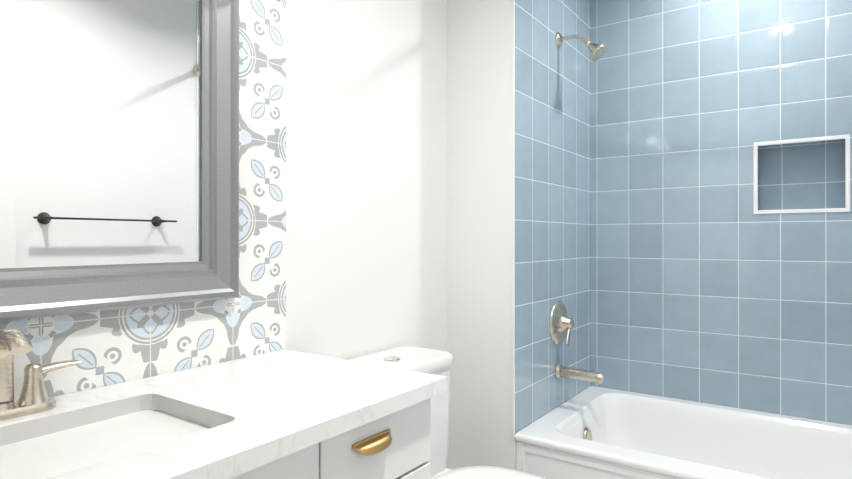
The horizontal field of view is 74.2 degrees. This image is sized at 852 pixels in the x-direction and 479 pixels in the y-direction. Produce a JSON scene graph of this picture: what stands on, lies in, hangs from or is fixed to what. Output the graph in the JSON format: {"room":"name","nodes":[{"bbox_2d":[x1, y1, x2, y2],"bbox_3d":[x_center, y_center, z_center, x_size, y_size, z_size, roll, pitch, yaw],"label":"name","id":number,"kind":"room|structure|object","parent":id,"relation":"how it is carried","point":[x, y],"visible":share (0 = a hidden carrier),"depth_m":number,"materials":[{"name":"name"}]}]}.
{"room":"bathroom","nodes":[
{"label":"bathroom","id":0,"kind":"room"},
{"bbox_2d":[286,0,446,467],"bbox_3d":[-0.199,-0.145,1.831,0.100,2.440,3.030,0,0,35],"label":"wall","id":1,"kind":"structure","parent":0,"point":[366,177],"depth_m":1.76,"materials":[{"name":"white paint"}]},
{"bbox_2d":[0,0,238,320],"bbox_3d":[-0.657,-0.263,1.053,0.031,0.805,0.710,0,0,35],"label":"mirror","id":2,"kind":"object","parent":1,"relation":"attached to","point":[119,154],"visible":1,"depth_m":1.12,"materials":[{"name":"grey metal"}]},
{"bbox_2d":[0,0,285,401],"bbox_3d":[-0.672,-0.146,1.067,0.008,2.440,1.036,0,0,35],"label":"wall tiles","id":3,"kind":"structure","parent":1,"relation":"attached to","point":[108,347],"depth_m":1.37,"materials":[{"name":"tile"}]},
{"bbox_2d":[447,0,511,469],"bbox_3d":[0.509,-0.144,2.509,0.273,2.440,1.106,0,0,35],"label":"wall","id":4,"kind":"structure","parent":0,"point":[479,190],"depth_m":2.05,"materials":[{"name":"white paint"}]},
{"bbox_2d":[511,0,515,469],"bbox_3d":[0.885,-0.145,1.605,1.384,2.440,0.076,0,0,35],"label":"trim","id":5,"kind":"structure","parent":4,"relation":"attached to","point":[513,234],"depth_m":1.97,"materials":[{"name":"white"}]},
{"bbox_2d":[515,0,590,433],"bbox_3d":[0.537,-0.334,2.305,0.008,2.060,0.806,0,0,35],"label":"wall tiles","id":6,"kind":"structure","parent":4,"relation":"attached to","point":[552,173],"depth_m":2.24,"materials":[{"name":"blue tile"}]},
{"bbox_2d":[550,301,573,345],"bbox_3d":[0.568,0.343,2.283,0.066,0.176,0.176,0,0,35],"label":"shower valve","id":7,"kind":"object","parent":6,"relation":"attached to","point":[561,323],"visible":0.98,"depth_m":2.26,"materials":[{"name":"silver metal"}]},
{"bbox_2d":[555,363,604,384],"bbox_3d":[0.617,0.541,2.248,0.186,0.064,0.064,0,0,35],"label":"tub spout","id":8,"kind":"object","parent":6,"relation":"attached to","point":[596,378],"visible":0.98,"depth_m":2.24,"materials":[{"name":"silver metal"}]},
{"bbox_2d":[556,32,606,61],"bbox_3d":[0.621,-0.771,2.247,0.194,0.142,0.074,0,0,35],"label":"shower head","id":9,"kind":"object","parent":6,"relation":"attached to","point":[596,52],"visible":1,"depth_m":2.22},
{"bbox_3d":[0.201,1.104,0.873,1.857,0.060,4.130,0,0,35],"label":"floor","id":10,"kind":"structure","parent":0,"visible":0},
{"bbox_2d":[0,329,446,478],"bbox_3d":[-0.458,0.608,0.913,0.514,0.932,1.027,0,0,35],"label":"bathroom vanity","id":11,"kind":"object","parent":10,"relation":"on","point":[284,414],"visible":1,"depth_m":0.96,"materials":[{"name":"painted wood"},{"name":"quartz"},{"name":"brushed gold"}]},
{"bbox_2d":[0,329,81,431],"bbox_3d":[-0.667,0.216,0.896,0.131,0.148,0.242,0,0,35],"label":"faucet","id":12,"kind":"object","parent":11,"relation":"on","point":[34,408],"depth_m":0.93,"materials":[{"name":"silver metal"}]},
{"bbox_2d":[350,346,546,478],"bbox_3d":[0.105,0.714,1.530,0.725,0.722,0.412,0,0,35],"label":"toilet","id":13,"kind":"object","parent":10,"relation":"on","point":[430,361],"visible":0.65,"depth_m":1.69,"materials":[{"name":"white ceramic"}]},
{"bbox_2d":[515,386,851,478],"bbox_3d":[1.096,0.879,1.903,1.363,0.393,0.795,0,0,35],"label":"tub","id":14,"kind":"object","parent":10,"relation":"on","point":[592,432],"visible":1,"depth_m":2.14,"materials":[{"name":"white ceramic"}]},
{"bbox_3d":[1.445,-0.144,2.397,1.383,2.440,0.208,0,0,35],"label":"wall","id":15,"kind":"structure","parent":0,"visible":0},
{"bbox_2d":[591,0,851,424],"bbox_3d":[1.355,-0.334,2.271,1.367,2.060,0.098,0,0,35],"label":"wall tile","id":16,"kind":"structure","parent":15,"relation":"attached to","point":[708,286],"depth_m":2.31,"materials":[{"name":"blue tile"}]},
{"bbox_2d":[753,134,849,213],"bbox_3d":[1.434,-0.240,2.160,0.308,0.284,0.015,0,0,35],"label":"trim","id":17,"kind":"structure","parent":15,"relation":"attached to","point":[847,167],"depth_m":2.14,"materials":[{"name":"white tile"}]}
]}

